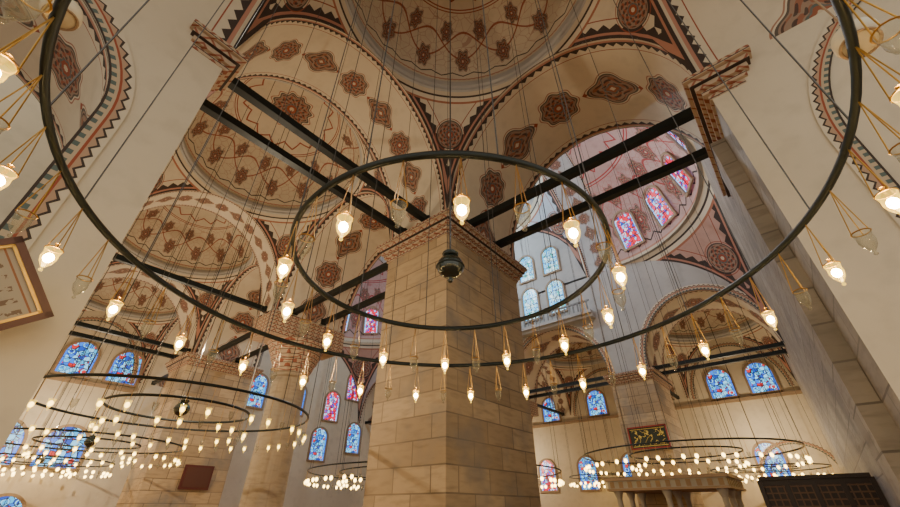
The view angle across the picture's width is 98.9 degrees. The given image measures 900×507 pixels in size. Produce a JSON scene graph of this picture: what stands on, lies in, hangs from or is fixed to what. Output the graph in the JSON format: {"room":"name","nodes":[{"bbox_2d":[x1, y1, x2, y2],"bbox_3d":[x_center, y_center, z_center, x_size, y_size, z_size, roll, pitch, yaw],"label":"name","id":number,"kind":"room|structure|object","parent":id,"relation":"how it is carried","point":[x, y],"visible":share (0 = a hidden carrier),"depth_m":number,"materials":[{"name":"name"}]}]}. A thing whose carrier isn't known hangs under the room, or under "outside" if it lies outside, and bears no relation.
{"room":"mosque","nodes":[
{"label":"mosque","id":0,"kind":"room"},
{"bbox_2d":[0,64,61,223],"bbox_3d":[-12.626,-1.479,5.161,0.001,11.400,11.480,-25,-41,32],"label":"wall","id":1,"kind":"structure","parent":0,"point":[28,121],"depth_m":9.30,"materials":[{"name":"beige paint"}]},
{"bbox_2d":[0,0,221,450],"bbox_3d":[-7.166,-2.388,1.412,0.001,8.740,10.150,-25,-41,32],"label":"wall","id":2,"kind":"structure","parent":0,"point":[158,37],"depth_m":4.78,"materials":[{"name":"beige paint"}]},
{"bbox_2d":[0,236,53,330],"bbox_3d":[-4.136,0.318,3.339,1.123,1.122,0.262,28,-43,-35],"label":"picture frame","id":3,"kind":"object","parent":2,"relation":"attached to","point":[23,299],"visible":1,"depth_m":3.56,"materials":[{"name":"brown wood"}]},
{"bbox_2d":[0,0,108,148],"bbox_3d":[-7.488,-3.627,4.271,2.660,2.380,6.160,-25,-41,32],"label":"domed ceiling","id":4,"kind":"structure","parent":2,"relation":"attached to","point":[73,50],"depth_m":5.89,"materials":[{"name":"paint"}]},
{"bbox_2d":[0,0,134,249],"bbox_3d":[-6.453,-1.817,2.014,0.001,8.460,6.720,-25,-41,32],"label":"trim","id":5,"kind":"structure","parent":2,"relation":"attached to","point":[86,144],"depth_m":4.71,"materials":[{"name":"paint"}]},
{"bbox_2d":[190,19,247,90],"bbox_3d":[-4.253,-3.296,6.722,0.890,0.567,0.890,-25,-41,32],"label":"trim","id":6,"kind":"structure","parent":2,"relation":"attached to","point":[209,44],"depth_m":6.61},
{"bbox_2d":[82,305,179,370],"bbox_3d":[-19.580,4.283,22.127,6.300,3.780,5.950,-25,-41,32],"label":"pendentives","id":7,"kind":"object","parent":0,"point":[157,330],"visible":0.34,"depth_m":25.64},
{"bbox_2d":[86,299,176,319],"bbox_3d":[-19.580,2.553,23.286,6.300,0.385,5.950,-25,-41,32],"label":"crown molding","id":8,"kind":"structure","parent":7,"relation":"on","point":[93,304],"depth_m":25.44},
{"bbox_2d":[89,278,174,313],"bbox_3d":[-19.580,1.347,24.093,6.292,2.517,5.950,-25,-41,32],"label":"dome","id":9,"kind":"object","parent":7,"relation":"on","point":[106,290],"visible":0.14,"depth_m":25.80,"materials":[{"name":"grey paint"}]},
{"bbox_2d":[0,282,175,478],"bbox_3d":[-19.580,5.367,21.402,5.893,12.088,5.906,-23,-40,30],"label":"ring chandelier","id":10,"kind":"object","parent":9,"relation":"hanging from","point":[42,458],"visible":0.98,"depth_m":19.20,"materials":[{"name":"black metal"}]},
{"bbox_2d":[100,263,197,355],"bbox_3d":[-16.229,2.719,19.790,2.450,3.780,5.950,-25,-41,32],"label":"arch","id":11,"kind":"object","parent":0,"point":[121,270],"visible":0.47,"depth_m":21.11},
{"bbox_2d":[68,330,178,358],"bbox_3d":[-16.845,4.461,19.247,0.212,0.230,6.162,-25,-41,32],"label":"tie beam","id":12,"kind":"structure","parent":11,"relation":"attached to","point":[74,333],"depth_m":19.38,"materials":[{"name":"black metal"}]},
{"bbox_2d":[74,321,190,351],"bbox_3d":[-15.612,3.885,18.387,0.212,0.230,6.162,-25,-41,32],"label":"tie beam","id":13,"kind":"structure","parent":11,"relation":"attached to","point":[79,324],"depth_m":18.42,"materials":[{"name":"black metal"}]},
{"bbox_2d":[138,316,193,386],"bbox_3d":[-16.543,6.297,25.135,6.300,3.780,3.500,-25,-41,32],"label":"arch","id":14,"kind":"object","parent":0,"point":[159,370],"visible":0.13,"depth_m":25.74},
{"bbox_2d":[108,206,260,350],"bbox_3d":[-12.716,1.079,17.341,6.720,3.780,5.950,-25,-41,32],"label":"pendentives","id":15,"kind":"object","parent":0,"point":[194,292],"visible":0.37,"depth_m":20.92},
{"bbox_2d":[124,203,251,269],"bbox_3d":[-12.716,-1.857,19.307,6.720,2.517,5.943,-25,-41,32],"label":"dome","id":16,"kind":"object","parent":15,"relation":"on","point":[165,243],"visible":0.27,"depth_m":20.98,"materials":[{"name":"grey paint"}]},
{"bbox_2d":[0,206,250,469],"bbox_3d":[-12.716,2.163,16.616,5.899,12.088,5.888,-8,-35,11],"label":"ring chandelier","id":17,"kind":"object","parent":16,"relation":"hanging from","point":[89,441],"visible":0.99,"depth_m":14.00,"materials":[{"name":"black metal"}]},
{"bbox_2d":[121,240,252,276],"bbox_3d":[-12.716,-0.651,18.500,6.720,0.385,5.950,-25,-41,32],"label":"crown molding","id":18,"kind":"structure","parent":16,"relation":"attached to","point":[130,248],"depth_m":20.51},
{"bbox_2d":[0,311,370,506],"bbox_3d":[-13.219,13.346,31.080,0.001,15.600,33.250,-25,-41,32],"label":"wall","id":19,"kind":"structure","parent":0,"point":[47,491],"depth_m":24.18,"materials":[{"name":"beige paint"}]},
{"bbox_2d":[0,493,25,506],"bbox_3d":[-22.011,12.762,18.741,0.130,1.880,1.880,-25,-41,32],"label":"window","id":20,"kind":"structure","parent":19,"relation":"in","point":[6,499],"depth_m":19.24,"materials":[{"name":"blue glass"}]},
{"bbox_2d":[0,419,27,467],"bbox_3d":[-23.001,9.497,19.507,0.130,2.280,2.180,-25,-41,32],"label":"window","id":21,"kind":"structure","parent":19,"relation":"in","point":[22,436],"depth_m":19.97,"materials":[{"name":"blue glass"}]},
{"bbox_2d":[24,424,89,471],"bbox_3d":[-21.291,10.630,21.200,0.130,2.280,2.180,-25,-41,32],"label":"window","id":22,"kind":"structure","parent":19,"relation":"in","point":[70,441],"depth_m":21.21,"materials":[{"name":"blue glass"}]},
{"bbox_2d":[50,340,100,379],"bbox_3d":[-22.101,6.238,22.979,0.130,2.180,1.780,-25,-41,32],"label":"window","id":23,"kind":"structure","parent":19,"relation":"in","point":[72,353],"depth_m":22.93,"materials":[{"name":"blue glass"}]},
{"bbox_2d":[45,374,133,392],"bbox_3d":[-21.886,7.410,22.362,0.280,0.175,5.950,-25,-41,32],"label":"trim","id":24,"kind":"structure","parent":19,"relation":"attached to","point":[87,383],"depth_m":22.83,"materials":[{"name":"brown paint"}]},
{"bbox_2d":[76,316,138,383],"bbox_3d":[-21.972,5.605,23.657,0.001,3.566,5.747,-25,-41,32],"label":"trim","id":25,"kind":"structure","parent":19,"relation":"attached to","point":[83,318],"depth_m":24.79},
{"bbox_2d":[101,350,144,387],"bbox_3d":[-20.571,7.252,24.494,0.130,2.180,1.780,-25,-41,32],"label":"window","id":26,"kind":"structure","parent":19,"relation":"in","point":[114,362],"depth_m":24.37,"materials":[{"name":"blue glass"}]},
{"bbox_2d":[246,373,268,409],"bbox_3d":[-15.082,10.683,30.070,0.130,2.680,1.680,-25,-41,32],"label":"window","id":27,"kind":"structure","parent":19,"relation":"in","point":[260,384],"depth_m":30.15,"materials":[{"name":"blue glass"}]},
{"bbox_2d":[306,427,328,462],"bbox_3d":[-11.032,15.986,32.328,0.130,2.680,1.680,-25,-41,32],"label":"window","id":28,"kind":"structure","parent":19,"relation":"in","point":[323,436],"depth_m":32.28,"materials":[{"name":"blue glass"}]},
{"bbox_2d":[321,390,340,422],"bbox_3d":[-10.582,13.666,34.526,0.130,2.680,1.680,-25,-41,32],"label":"window","id":29,"kind":"structure","parent":19,"relation":"in","point":[332,402],"depth_m":34.49,"materials":[{"name":"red glass"}]},
{"bbox_2d":[344,373,359,402],"bbox_3d":[-9.232,12.816,37.031,0.130,2.680,1.680,-25,-41,32],"label":"window","id":30,"kind":"structure","parent":19,"relation":"in","point":[348,392],"depth_m":36.69,"materials":[{"name":"red glass"}]},
{"bbox_2d":[343,422,361,454],"bbox_3d":[-8.782,16.779,35.023,0.130,2.680,1.680,-25,-41,32],"label":"window","id":31,"kind":"structure","parent":19,"relation":"in","point":[353,442],"depth_m":35.00,"materials":[{"name":"blue glass"}]},
{"bbox_2d":[140,190,276,316],"bbox_3d":[-9.606,-0.372,15.173,1.400,3.780,5.950,-25,-41,32],"label":"arch","id":32,"kind":"object","parent":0,"point":[229,211],"visible":0.7,"depth_m":16.44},
{"bbox_2d":[112,253,268,312],"bbox_3d":[-9.606,1.082,14.199,0.212,0.230,6.162,-25,-41,32],"label":"tie beam","id":33,"kind":"structure","parent":32,"relation":"attached to","point":[120,258],"depth_m":14.28,"materials":[{"name":"black metal"}]},
{"bbox_2d":[165,0,263,47],"bbox_3d":[-2.728,-7.141,5.061,6.300,3.780,3.850,-25,-41,32],"label":"arch","id":34,"kind":"object","parent":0,"point":[231,20],"visible":0.86,"depth_m":6.97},
{"bbox_2d":[192,264,326,367],"bbox_3d":[-9.679,3.093,20.349,6.720,3.780,3.500,-25,-41,32],"label":"arch","id":35,"kind":"object","parent":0,"point":[249,285],"visible":0.3,"depth_m":21.34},
{"bbox_2d":[208,332,251,356],"bbox_3d":[-10.219,4.189,18.841,6.945,0.243,0.225,-25,-41,32],"label":"tie beam","id":36,"kind":"structure","parent":35,"relation":"attached to","point":[246,336],"depth_m":19.17,"materials":[{"name":"black metal"}]},
{"bbox_2d":[148,78,389,305],"bbox_3d":[-6.416,-1.862,12.948,6.930,3.780,5.950,-25,-41,32],"label":"pendentives","id":37,"kind":"object","parent":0,"point":[175,175],"visible":0.53,"depth_m":15.11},
{"bbox_2d":[184,78,359,207],"bbox_3d":[-6.416,-4.799,14.914,6.930,2.520,5.950,-25,-41,32],"label":"dome","id":38,"kind":"object","parent":37,"relation":"on","point":[283,186],"visible":0.49,"depth_m":15.98,"materials":[{"name":"grey paint"}]},
{"bbox_2d":[16,82,358,452],"bbox_3d":[-6.416,-0.781,12.224,5.890,12.082,5.877,-6,-34,9],"label":"ring chandelier","id":39,"kind":"object","parent":38,"relation":"hanging from","point":[182,408],"visible":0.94,"depth_m":9.27,"materials":[{"name":"black metal"}]},
{"bbox_2d":[179,78,362,214],"bbox_3d":[-6.416,-3.592,14.106,6.930,0.385,5.950,-25,-41,32],"label":"crown molding","id":40,"kind":"structure","parent":38,"relation":"attached to","point":[187,156],"depth_m":15.71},
{"bbox_2d":[304,395,367,489],"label":"ring chandelier","id":41,"kind":"object","parent":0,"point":[360,479],"depth_m":17.62,"materials":[{"name":"glass"}]},
{"bbox_2d":[341,341,379,420],"bbox_3d":[-10.806,8.937,31.595,6.300,7.000,14.350,-25,-41,32],"label":"pendentives","id":42,"kind":"object","parent":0,"point":[365,350],"visible":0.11,"depth_m":37.51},
{"bbox_2d":[344,260,387,342],"bbox_3d":[-10.806,3.207,35.431,6.300,6.790,14.350,-25,-41,32],"label":"dome","id":43,"kind":"object","parent":42,"relation":"on","point":[373,286],"visible":0.14,"depth_m":38.24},
{"bbox_2d":[362,306,379,333],"bbox_3d":[-7.798,6.609,38.249,1.530,2.724,0.821,1,-34,-2],"label":"window","id":44,"kind":"structure","parent":43,"relation":"attached to","point":[368,324],"depth_m":38.14,"materials":[{"name":"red glass"}]},
{"bbox_2d":[358,382,375,424],"bbox_3d":[-5.069,13.903,36.498,6.300,3.780,3.500,-25,-41,32],"label":"arch","id":45,"kind":"object","parent":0,"point":[369,400],"visible":0.11,"depth_m":37.09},
{"bbox_2d":[205,250,648,373],"bbox_3d":[-0.805,4.123,24.719,19.782,6.650,18.550,-25,-41,32],"label":"wall","id":46,"kind":"structure","parent":0,"point":[260,360],"depth_m":22.53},
{"bbox_2d":[620,132,702,264],"bbox_3d":[9.195,-3.320,19.604,6.300,0.028,14.350,-25,-41,32],"label":"crown molding","id":47,"kind":"structure","parent":46,"relation":"attached to","point":[692,149],"depth_m":20.09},
{"bbox_2d":[235,0,694,207],"bbox_3d":[0.421,-5.053,8.181,6.300,3.780,5.950,-25,-41,32],"label":"pendentives","id":48,"kind":"object","parent":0,"point":[645,20],"visible":0.95,"depth_m":9.71,"materials":[{"name":"paint"}]},
{"bbox_2d":[352,0,576,81],"bbox_3d":[0.421,-8.106,10.224,6.292,2.517,5.950,-25,-41,32],"label":"dome","id":49,"kind":"object","parent":48,"relation":"on","point":[528,34],"visible":0.94,"depth_m":12.02,"materials":[{"name":"grey paint"}]},
{"bbox_2d":[0,0,899,402],"bbox_3d":[0.003,-4.370,6.787,6.056,12.069,6.053,-16,-37,22],"label":"ring chandelier","id":50,"kind":"object","parent":49,"relation":"hanging from","point":[450,266],"visible":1,"depth_m":3.11,"materials":[{"name":"black metal"}]},
{"bbox_2d":[813,0,884,59],"bbox_3d":[2.117,-2.193,2.725,0.197,2.778,0.187,14,-36,-19],"label":"lamp","id":51,"kind":"object","parent":50,"relation":"attached to","point":[838,46],"visible":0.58,"depth_m":1.96,"materials":[{"name":"beige"}]},
{"bbox_2d":[345,0,586,91],"bbox_3d":[0.421,-6.842,9.378,6.300,0.525,5.950,-25,-41,32],"label":"crown molding","id":52,"kind":"structure","parent":48,"relation":"on","point":[468,86],"depth_m":11.21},
{"bbox_2d":[529,362,570,415],"bbox_3d":[7.942,11.261,32.551,1.400,3.780,5.950,-25,-41,32],"label":"arch","id":53,"kind":"object","parent":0,"point":[556,398],"visible":0.38,"depth_m":34.02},
{"bbox_2d":[514,232,586,300],"bbox_3d":[3.860,1.571,32.988,15.050,6.790,0.001,-25,-41,32],"label":"wall","id":54,"kind":"structure","parent":0,"point":[535,242],"depth_m":29.89,"materials":[{"name":"grey paint"}]},
{"bbox_2d":[518,255,536,284],"bbox_3d":[6.098,1.224,30.859,1.480,2.480,0.130,-25,-41,32],"label":"window","id":55,"kind":"structure","parent":54,"relation":"in","point":[523,260],"depth_m":30.66,"materials":[{"name":"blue glass"}]},
{"bbox_2d":[540,245,561,276],"bbox_3d":[7.706,0.473,29.738,1.480,2.480,0.130,-25,-41,32],"label":"window","id":56,"kind":"structure","parent":54,"relation":"in","point":[543,257],"depth_m":29.69,"materials":[{"name":"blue glass"}]},
{"bbox_2d":[516,176,585,274],"bbox_3d":[-0.752,-1.486,28.420,15.050,6.790,14.350,-25,-41,32],"label":"pendentives","id":57,"kind":"object","parent":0,"point":[551,206],"visible":0.06,"depth_m":29.81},
{"bbox_2d":[524,329,592,401],"bbox_3d":[8.095,7.758,27.319,6.930,3.780,3.500,-25,-41,32],"label":"arch","id":58,"kind":"object","parent":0,"point":[550,343],"visible":0.51,"depth_m":28.85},
{"bbox_2d":[529,375,606,393],"bbox_3d":[7.555,8.855,25.810,7.155,0.243,0.225,-25,-41,32],"label":"tie beam","id":59,"kind":"structure","parent":58,"relation":"attached to","point":[589,380],"depth_m":25.68,"materials":[{"name":"black metal"}]},
{"bbox_2d":[529,382,609,399],"bbox_3d":[8.455,9.451,26.701,7.155,0.243,0.225,-25,-41,32],"label":"tie beam","id":60,"kind":"structure","parent":58,"relation":"attached to","point":[601,383],"depth_m":26.78,"materials":[{"name":"black metal"}]},
{"bbox_2d":[362,261,759,403],"bbox_3d":[3.807,7.181,29.287,32.410,6.930,0.001,-25,-41,32],"label":"wall","id":61,"kind":"structure","parent":0,"point":[687,275],"depth_m":24.20,"materials":[{"name":"grey paint"}]},
{"bbox_2d":[545,278,567,315],"bbox_3d":[7.706,3.082,27.991,1.480,2.780,0.130,-25,-41,32],"label":"window","id":62,"kind":"structure","parent":61,"relation":"in","point":[548,289],"depth_m":28.12,"materials":[{"name":"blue glass"}]},
{"bbox_2d":[521,287,595,337],"bbox_3d":[3.613,5.197,30.206,15.050,3.830,0.770,-25,-41,32],"label":"balcony","id":63,"kind":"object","parent":61,"relation":"in","point":[527,300],"depth_m":27.08,"materials":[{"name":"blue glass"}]},
{"bbox_2d":[523,325,613,373],"bbox_3d":[6.952,6.850,26.288,7.658,4.144,0.001,-25,-41,32],"label":"trim","id":64,"kind":"structure","parent":61,"relation":"attached to","point":[590,337],"depth_m":25.12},
{"bbox_2d":[639,284,761,367],"bbox_3d":[13.789,3.658,21.521,7.028,4.144,0.001,-25,-41,32],"label":"trim","id":65,"kind":"structure","parent":61,"relation":"attached to","point":[740,294],"depth_m":22.55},
{"bbox_2d":[536,362,604,411],"bbox_3d":[11.133,9.772,30.326,6.930,3.780,5.950,-25,-41,32],"label":"pendentives","id":66,"kind":"object","parent":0,"point":[564,373],"visible":0.33,"depth_m":33.97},
{"bbox_2d":[550,343,602,361],"bbox_3d":[11.133,6.835,32.293,6.930,2.520,5.950,-25,-41,32],"label":"dome","id":67,"kind":"object","parent":66,"relation":"on","point":[585,355],"visible":0.02,"depth_m":34.28,"materials":[{"name":"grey paint"}]},
{"bbox_2d":[554,346,631,488],"bbox_3d":[11.125,10.961,29.530,5.711,11.846,5.727,-27,-42,34],"label":"ring chandelier","id":68,"kind":"object","parent":67,"relation":"hanging from","point":[621,473],"visible":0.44,"depth_m":27.64,"materials":[{"name":"black metal"}]},
{"bbox_2d":[542,152,619,276],"bbox_3d":[5.898,-4.590,23.784,2.310,6.790,14.350,-25,-41,32],"label":"arch","id":69,"kind":"object","parent":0,"point":[557,166],"visible":0.23,"depth_m":27.48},
{"bbox_2d":[664,344,688,399],"bbox_3d":[14.672,8.120,27.859,2.310,3.780,5.950,-25,-41,32],"label":"wall","id":70,"kind":"structure","parent":0,"point":[676,379],"depth_m":28.91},
{"bbox_2d":[532,337,841,506],"bbox_3d":[9.881,15.974,32.112,32.410,12.380,0.001,-25,-41,32],"label":"wall","id":71,"kind":"structure","parent":0,"point":[760,421],"depth_m":26.96,"materials":[{"name":"beige paint"}]},
{"bbox_2d":[538,458,559,492],"bbox_3d":[8.150,18.471,32.086,1.680,2.480,0.130,-25,-41,32],"label":"window","id":72,"kind":"structure","parent":71,"relation":"in","point":[547,462],"depth_m":32.06,"materials":[{"name":"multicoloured glass"}]},
{"bbox_2d":[541,397,561,423],"bbox_3d":[8.954,13.916,34.323,1.730,2.180,0.130,-25,-41,32],"label":"window","id":73,"kind":"structure","parent":71,"relation":"in","point":[556,417],"depth_m":34.24,"materials":[{"name":"blue glass"}]},
{"bbox_2d":[576,455,601,491],"bbox_3d":[10.831,17.220,30.216,1.680,2.480,0.130,-25,-41,32],"label":"window","id":74,"kind":"structure","parent":71,"relation":"in","point":[580,465],"depth_m":30.19,"materials":[{"name":"blue glass"}]},
{"bbox_2d":[585,389,609,417],"bbox_3d":[12.172,12.414,32.080,1.730,2.180,0.130,-25,-41,32],"label":"window","id":75,"kind":"structure","parent":71,"relation":"in","point":[594,400],"depth_m":32.05,"materials":[{"name":"blue glass"}]},
{"bbox_2d":[532,390,801,427],"bbox_3d":[13.813,12.630,30.160,21.910,0.175,0.280,-25,-41,32],"label":"trim","id":76,"kind":"structure","parent":71,"relation":"attached to","point":[794,391],"depth_m":27.15,"materials":[{"name":"brown paint"}]},
{"bbox_2d":[704,367,739,400],"bbox_3d":[19.089,9.185,27.256,1.730,2.180,0.130,-25,-41,32],"label":"window","id":77,"kind":"structure","parent":71,"relation":"in","point":[728,391],"depth_m":27.21,"materials":[{"name":"blue glass"}]},
{"bbox_2d":[689,342,795,399],"bbox_3d":[19.864,8.042,27.298,6.048,3.566,0.001,-25,-41,32],"label":"trim","id":78,"kind":"structure","parent":71,"relation":"attached to","point":[775,362],"depth_m":27.74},
{"bbox_2d":[742,361,782,395],"bbox_3d":[20.912,8.334,25.985,1.730,2.180,0.130,-25,-41,32],"label":"window","id":79,"kind":"structure","parent":71,"relation":"in","point":[748,377],"depth_m":25.95,"materials":[{"name":"blue glass"}]},
{"bbox_2d":[752,441,792,476],"bbox_3d":[19.947,12.964,23.860,1.680,2.480,0.130,-25,-41,32],"label":"window","id":80,"kind":"structure","parent":71,"relation":"in","point":[762,445],"depth_m":23.92,"materials":[{"name":"blue glass"}]},
{"bbox_2d":[759,439,837,475],"bbox_3d":[20.936,13.730,22.407,4.200,5.310,0.001,-25,-41,32],"label":"trim","id":81,"kind":"structure","parent":71,"relation":"attached to","point":[771,447],"depth_m":23.70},
{"bbox_2d":[625,137,785,344],"bbox_3d":[9.195,-0.400,17.649,6.300,7.000,14.350,-25,-41,32],"label":"pendentives","id":82,"kind":"object","parent":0,"point":[681,248],"visible":0.55,"depth_m":21.15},
{"bbox_2d":[567,127,698,263],"bbox_3d":[9.195,-6.130,21.485,6.300,6.790,14.350,-25,-41,32],"label":"dome","id":83,"kind":"object","parent":82,"relation":"on","point":[646,157],"visible":0.23,"depth_m":24.70,"materials":[{"name":"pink paint"}]},
{"bbox_2d":[612,210,645,251],"bbox_3d":[11.882,-1.667,25.878,0.852,2.717,1.530,22,-39,-29],"label":"window","id":84,"kind":"structure","parent":83,"relation":"attached to","point":[624,221],"depth_m":25.83,"materials":[{"name":"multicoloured glass"}]},
{"bbox_2d":[642,185,677,229],"bbox_3d":[12.843,-3.026,23.857,0.821,2.724,1.530,4,-34,-6],"label":"window","id":85,"kind":"structure","parent":83,"relation":"attached to","point":[664,212],"depth_m":23.75,"materials":[{"name":"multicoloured glass"}]},
{"bbox_2d":[537,130,812,476],"bbox_3d":[9.714,0.938,20.979,8.097,18.978,8.106,-27,-42,34],"label":"ring chandelier","id":86,"kind":"object","parent":83,"relation":"hanging from","point":[809,459],"visible":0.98,"depth_m":16.67,"materials":[{"name":"black metal"}]},
{"bbox_2d":[660,152,693,197],"bbox_3d":[12.612,-4.585,21.536,0.788,2.731,1.530,-10,-35,14],"label":"window","id":87,"kind":"structure","parent":83,"relation":"attached to","point":[681,178],"depth_m":21.35,"materials":[{"name":"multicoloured glass"}]},
{"bbox_2d":[646,290,788,375],"bbox_3d":[14.932,4.567,22.551,6.300,3.780,3.500,-25,-41,32],"label":"arch","id":88,"kind":"object","parent":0,"point":[695,297],"visible":0.83,"depth_m":23.21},
{"bbox_2d":[652,341,784,369],"bbox_3d":[14.392,5.663,21.043,6.525,0.243,0.225,-25,-41,32],"label":"tie beam","id":89,"kind":"structure","parent":88,"relation":"attached to","point":[781,343],"depth_m":20.70,"materials":[{"name":"black metal"}]},
{"bbox_2d":[659,348,787,374],"bbox_3d":[15.292,6.260,21.934,6.525,0.243,0.225,-25,-41,32],"label":"tie beam","id":90,"kind":"structure","parent":88,"relation":"attached to","point":[783,351],"depth_m":21.64,"materials":[{"name":"black metal"}]},
{"bbox_2d":[663,318,796,393],"bbox_3d":[17.969,6.581,25.559,6.300,3.780,5.950,-25,-41,32],"label":"pendentives","id":91,"kind":"object","parent":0,"point":[759,332],"visible":0.37,"depth_m":27.55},
{"bbox_2d":[670,310,749,335],"bbox_3d":[17.969,3.528,27.603,6.292,2.517,5.950,-25,-41,32],"label":"dome","id":92,"kind":"object","parent":91,"relation":"on","point":[717,320],"visible":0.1,"depth_m":29.21,"materials":[{"name":"grey paint"}]},
{"bbox_2d":[668,320,756,341],"bbox_3d":[17.969,4.792,26.756,6.300,0.525,5.950,-25,-41,32],"label":"crown molding","id":93,"kind":"structure","parent":92,"relation":"attached to","point":[723,333],"depth_m":28.72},
{"bbox_2d":[656,0,831,71],"bbox_3d":[4.229,-6.830,5.526,3.640,3.780,5.950,-25,-41,32],"label":"entrance arch","id":94,"kind":"object","parent":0,"point":[720,28],"visible":0.92,"depth_m":7.33,"materials":[{"name":"paint"}]},
{"bbox_2d":[708,456,834,482],"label":"ring chandelier","id":95,"kind":"object","parent":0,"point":[765,475],"depth_m":21.24,"materials":[{"name":"black metal"}]},
{"bbox_2d":[693,141,899,506],"bbox_3d":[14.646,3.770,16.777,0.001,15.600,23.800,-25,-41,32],"label":"pier","id":96,"kind":"structure","parent":0,"point":[841,433],"depth_m":12.51,"materials":[{"name":"stone"}]},
{"bbox_2d":[710,0,899,399],"bbox_3d":[7.884,-1.290,2.800,8.190,8.460,0.001,-25,-41,32],"label":"wall","id":97,"kind":"structure","parent":0,"point":[775,98],"depth_m":5.41,"materials":[{"name":"beige paint"}]},
{"bbox_2d":[808,0,899,225],"bbox_3d":[7.843,-1.563,2.990,6.370,9.125,0.001,-25,-41,32],"label":"trim","id":98,"kind":"structure","parent":97,"relation":"attached to","point":[829,118],"depth_m":5.62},
{"bbox_2d":[710,103,899,503],"bbox_3d":[7.049,0.412,5.280,3.535,8.390,3.465,-25,-41,32],"label":"wall","id":99,"kind":"structure","parent":0,"point":[868,396],"depth_m":5.55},
{"bbox_2d":[681,44,751,197],"bbox_3d":[6.073,-2.360,8.121,1.071,0.567,4.053,-25,-41,32],"label":"trim","id":100,"kind":"structure","parent":99,"relation":"attached to","point":[698,87],"depth_m":7.09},
{"label":"floor","id":101,"kind":"structure","parent":0,"visible":0},
{"bbox_2d":[116,351,263,506],"bbox_3d":[-13.191,9.859,19.366,3.038,8.362,4.088,-25,-41,32],"label":"stone pier","id":102,"kind":"object","parent":101,"relation":"on","point":[144,487],"visible":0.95,"depth_m":18.92,"materials":[{"name":"stone"}]},
{"bbox_2d":[177,464,214,489],"bbox_3d":[-11.963,10.579,18.194,0.100,1.000,1.300,-25,-41,32],"label":"wall plaque","id":103,"kind":"object","parent":102,"relation":"attached to","point":[194,477],"visible":1,"depth_m":18.14,"materials":[{"name":"red"}]},
{"bbox_2d":[239,309,344,506],"bbox_3d":[-6.569,6.756,14.756,2.400,8.390,3.500,-25,-41,32],"label":"marble column","id":104,"kind":"structure","parent":101,"relation":"on","point":[265,485],"depth_m":14.85,"materials":[{"name":"stone"}]},
{"bbox_2d":[363,207,540,506],"bbox_3d":[0.161,3.626,10.056,2.898,8.362,4.088,-25,-41,32],"label":"stone pier","id":105,"kind":"object","parent":101,"relation":"on","point":[456,451],"visible":0.82,"depth_m":9.10,"materials":[{"name":"stone"}]},
{"bbox_2d":[210,17,445,238],"bbox_3d":[-2.877,-3.514,10.480,2.310,3.780,5.950,-25,-41,32],"label":"arch","id":106,"kind":"object","parent":105,"relation":"on","point":[278,54],"visible":0.76,"depth_m":11.44,"materials":[{"name":"paint"}]},
{"bbox_2d":[200,99,406,233],"bbox_3d":[-3.279,-1.872,9.787,0.212,0.230,6.162,-25,-41,32],"label":"tie beam","id":107,"kind":"structure","parent":106,"relation":"attached to","point":[209,108],"depth_m":9.15,"materials":[{"name":"black metal"}]},
{"bbox_2d":[228,77,430,221],"bbox_3d":[-2.555,-2.210,9.282,0.212,0.230,6.162,-25,-41,32],"label":"tie beam","id":108,"kind":"structure","parent":106,"relation":"attached to","point":[241,89],"depth_m":8.68,"materials":[{"name":"black metal"}]},
{"bbox_2d":[274,192,390,332],"bbox_3d":[-3.378,0.152,15.956,6.930,3.780,3.500,-25,-41,32],"label":"arch","id":109,"kind":"object","parent":105,"relation":"on","point":[379,233],"visible":0.48,"depth_m":17.29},
{"bbox_2d":[291,262,387,315],"bbox_3d":[-3.918,1.248,14.447,7.155,0.243,0.225,-25,-41,32],"label":"tie beam","id":110,"kind":"structure","parent":109,"relation":"attached to","point":[383,267],"depth_m":14.33,"materials":[{"name":"black metal"}]},
{"bbox_2d":[319,291,384,325],"bbox_3d":[-3.018,1.845,15.339,7.155,0.243,0.225,-25,-41,32],"label":"tie beam","id":111,"kind":"structure","parent":109,"relation":"attached to","point":[381,296],"depth_m":15.77,"materials":[{"name":"black metal"}]},
{"bbox_2d":[448,37,704,257],"bbox_3d":[3.458,-3.040,11.188,6.300,3.780,3.500,-25,-41,32],"label":"arch","id":112,"kind":"object","parent":105,"relation":"on","point":[635,100],"visible":0.8,"depth_m":11.78,"materials":[{"name":"paint"}]},
{"bbox_2d":[465,107,694,226],"bbox_3d":[2.919,-1.943,9.680,6.525,0.243,0.225,-25,-41,32],"label":"tie beam","id":113,"kind":"structure","parent":112,"relation":"attached to","point":[686,115],"depth_m":9.20,"materials":[{"name":"black metal"}]},
{"bbox_2d":[493,147,708,247],"bbox_3d":[3.818,-1.347,10.571,6.525,0.243,0.225,-25,-41,32],"label":"tie beam","id":114,"kind":"structure","parent":112,"relation":"attached to","point":[701,154],"depth_m":10.13,"materials":[{"name":"black metal"}]},
{"bbox_2d":[603,367,704,506],"bbox_3d":[11.634,11.233,21.419,2.898,8.362,4.088,-25,-41,32],"label":"stone pier","id":115,"kind":"object","parent":101,"relation":"on","point":[661,383],"visible":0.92,"depth_m":21.38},
{"bbox_2d":[627,424,671,449],"bbox_3d":[10.602,9.808,20.565,2.000,1.100,0.100,-25,-41,32],"label":"calligraphy panel","id":116,"kind":"object","parent":115,"relation":"attached to","point":[651,433],"visible":0.98,"depth_m":20.55,"materials":[{"name":"gold metal"}]},
{"bbox_2d":[604,473,745,506],"bbox_3d":[10.184,11.441,16.775,4.900,2.850,4.000,-25,-41,32],"label":"gallery","id":117,"kind":"object","parent":101,"relation":"on","point":[727,485],"visible":1,"depth_m":16.26,"materials":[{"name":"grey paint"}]},
{"bbox_2d":[757,472,889,506],"bbox_3d":[8.865,6.429,8.831,2.250,2.340,0.280,-25,-41,32],"label":"lattice screen","id":118,"kind":"object","parent":101,"relation":"on","point":[843,489],"visible":1,"depth_m":9.21,"materials":[{"name":"brown wood"}]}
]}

